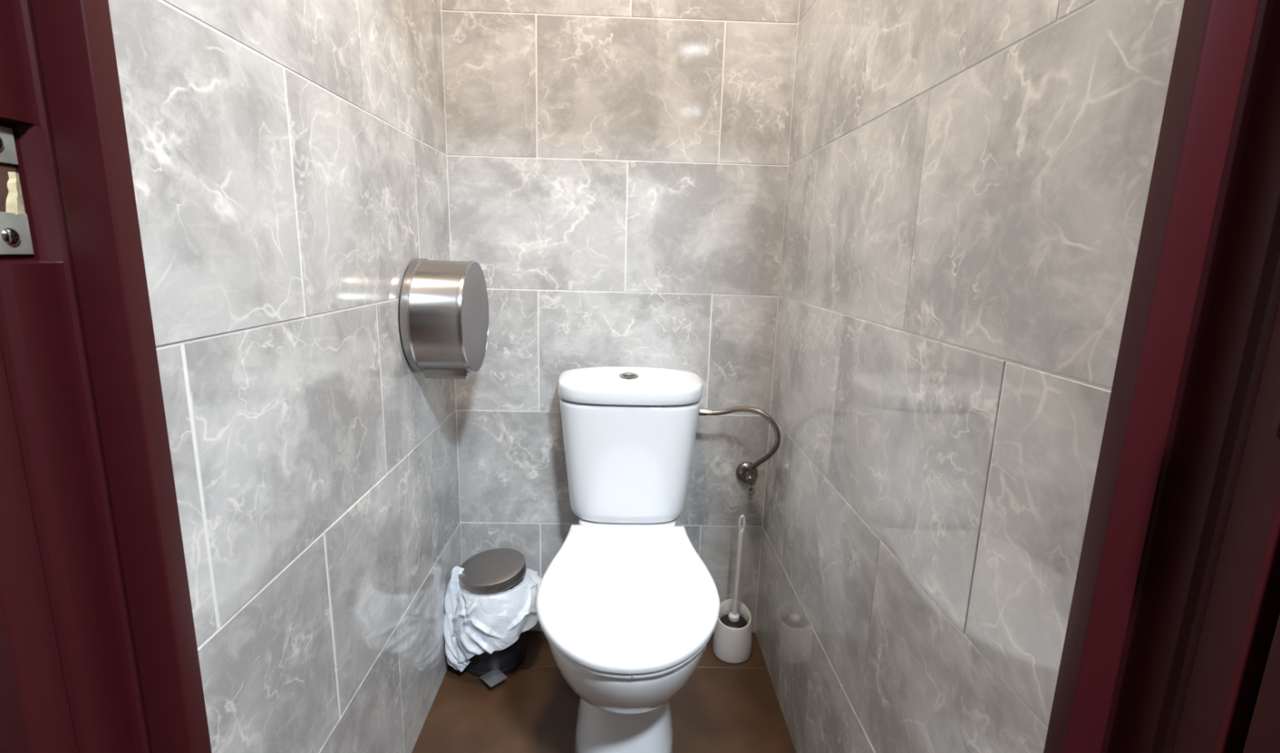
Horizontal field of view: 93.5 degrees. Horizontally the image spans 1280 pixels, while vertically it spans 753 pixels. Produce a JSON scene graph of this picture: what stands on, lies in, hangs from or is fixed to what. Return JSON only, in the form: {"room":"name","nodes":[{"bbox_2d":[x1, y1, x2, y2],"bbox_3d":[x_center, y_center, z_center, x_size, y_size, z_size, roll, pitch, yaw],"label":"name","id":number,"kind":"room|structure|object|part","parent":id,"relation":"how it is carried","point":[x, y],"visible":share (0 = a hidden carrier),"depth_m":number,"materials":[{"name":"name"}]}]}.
{"room":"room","nodes":[
{"label":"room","id":0,"kind":"room"},
{"bbox_2d":[108,0,462,752],"bbox_3d":[-0.513,-0.372,0.918,0.121,2.450,1.100,1,12,-2],"label":"wall","id":1,"kind":"structure","parent":0,"point":[288,157],"depth_m":0.81,"materials":[{"name":"tile"}]},
{"bbox_2d":[398,257,488,378],"bbox_3d":[-0.407,-0.125,1.277,0.122,0.244,0.241,1,12,-2],"label":"dispenser","id":2,"kind":"object","parent":1,"relation":"attached to","point":[443,310],"visible":1,"depth_m":1.18,"materials":[{"name":"silver metal"}]},
{"bbox_3d":[-0.466,-0.128,1.275,0.006,0.233,0.233,1,12,-2],"label":"plate","id":3,"kind":"part","parent":2,"relation":"part of","materials":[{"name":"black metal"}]},
{"bbox_2d":[411,630,795,752],"bbox_3d":[-0.073,0.884,1.196,1.128,0.100,1.320,1,12,-2],"label":"floor","id":4,"kind":"structure","parent":0,"point":[723,706],"depth_m":1.42,"materials":[{"name":"tile"}]},
{"bbox_2d":[457,547,526,687],"bbox_3d":[-0.373,0.610,1.560,0.196,0.274,0.170,12,15,41],"label":"pedal bin","id":5,"kind":"object","parent":4,"relation":"on","point":[490,571],"visible":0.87,"depth_m":1.52,"materials":[{"name":"grey metal"}]},
{"bbox_3d":[-0.378,0.496,1.544,0.169,0.029,0.169,-5,16,0],"label":"lid","id":6,"kind":"part","parent":5,"relation":"part of","materials":[{"name":"metal"}]},
{"bbox_2d":[443,565,542,671],"bbox_3d":[-0.368,0.602,1.556,0.248,0.252,0.242,2,12,2],"label":"bag","id":7,"kind":"object","parent":5,"relation":"in","point":[474,624],"visible":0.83,"depth_m":1.48,"materials":[{"name":"white plastic"}]},
{"bbox_2d":[535,365,719,752],"bbox_3d":[-0.026,0.419,1.291,0.356,0.775,0.685,1,12,-2],"label":"toilet","id":8,"kind":"object","parent":4,"relation":"on","point":[628,609],"visible":1,"depth_m":1.25,"materials":[{"name":"white ceramic"}]},
{"bbox_3d":[-0.031,0.608,1.333,0.335,0.388,0.662,1,12,-2],"label":"bowl","id":9,"kind":"part","parent":8,"relation":"part of","materials":[{"name":"white ceramic"}]},
{"bbox_3d":[-0.023,0.411,1.198,0.350,0.021,0.504,1,12,-2],"label":"seat lid","id":10,"kind":"part","parent":8,"relation":"part of","materials":[{"name":"white plastic"}]},
{"bbox_3d":[-0.023,0.019,1.468,0.356,0.062,0.178,1,12,-2],"label":"cistern lid","id":11,"kind":"part","parent":8,"relation":"part of","materials":[{"name":"white ceramic"}]},
{"bbox_2d":[712,599,751,662],"bbox_3d":[0.251,0.685,1.625,0.104,0.133,0.099,1,12,-2],"label":"brush holder","id":12,"kind":"object","parent":4,"relation":"on","point":[731,645],"visible":0.91,"depth_m":1.59,"materials":[{"name":"white plastic"}]},
{"bbox_2d":[720,514,747,628],"bbox_3d":[0.255,0.549,1.597,0.078,0.385,0.074,1,12,-2],"label":"toilet brush","id":13,"kind":"object","parent":12,"relation":"in","point":[732,620],"visible":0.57,"depth_m":1.60,"materials":[{"name":"white plastic"}]},
{"bbox_3d":[0.258,0.533,1.595,0.022,0.265,0.016,-7,14,-35],"label":"handle","id":14,"kind":"part","parent":13,"relation":"part of","materials":[{"name":"white plastic"}]},
{"bbox_2d":[440,0,799,632],"bbox_3d":[-0.054,-0.485,1.527,1.128,2.450,0.121,1,12,-2],"label":"wall","id":15,"kind":"structure","parent":0,"point":[617,170],"depth_m":1.49,"materials":[{"name":"tile"}]},
{"bbox_2d":[735,461,757,499],"bbox_3d":[0.289,0.278,1.599,0.060,0.087,0.062,1,12,-2],"label":"angle valve","id":16,"kind":"object","parent":15,"relation":"attached to","point":[742,473],"visible":0.96,"depth_m":1.61,"materials":[{"name":"silver metal"}]},
{"bbox_2d":[698,405,780,474],"bbox_3d":[0.239,0.170,1.481,0.173,0.202,0.129,-2,12,-17],"label":"hose","id":17,"kind":"object","parent":16,"relation":"attached to","point":[703,411],"visible":0.99,"depth_m":1.47,"materials":[{"name":"metal"}]},
{"bbox_3d":[0.291,0.304,1.586,0.024,0.041,0.024,6,12,20],"label":"valve handle","id":18,"kind":"part","parent":16,"relation":"part of","materials":[{"name":"silver metal"}]},
{"bbox_2d":[755,0,1184,752],"bbox_3d":[0.433,-0.353,0.944,0.121,2.450,1.100,1,12,-2],"label":"wall","id":19,"kind":"structure","parent":0,"point":[968,181],"depth_m":0.73,"materials":[{"name":"tile"}]},
{"bbox_3d":[0.173,-0.240,0.363,3.400,2.450,0.070,1,12,-2],"label":"wall","id":20,"kind":"structure","parent":0,"visible":0},
{"bbox_2d":[0,0,211,752],"bbox_3d":[-0.400,-0.050,0.380,0.110,2.040,0.088,1,12,-2],"label":"door frame","id":21,"kind":"structure","parent":20,"relation":"attached to","point":[99,653],"depth_m":0.41,"materials":[{"name":"red paint"}]},
{"bbox_3d":[-0.397,-0.140,0.354,0.002,0.022,0.058,1,12,-2],"label":"strike plate","id":22,"kind":"part","parent":21,"relation":"part of","materials":[{"name":"metal"}]},
{"bbox_2d":[1043,0,1279,752],"bbox_3d":[0.413,-0.033,0.402,0.110,2.040,0.088,1,12,-2],"label":"door frame","id":23,"kind":"structure","parent":20,"relation":"attached to","point":[1175,611],"depth_m":0.42,"materials":[{"name":"red paint"}]},
{"bbox_2d":[1243,420,1279,752],"bbox_3d":[0.498,0.107,0.009,0.099,1.912,0.774,-2,12,-15],"label":"door","id":24,"kind":"structure","parent":20,"relation":"in","point":[1264,732],"depth_m":0.39,"materials":[{"name":"red paint"}]}
]}

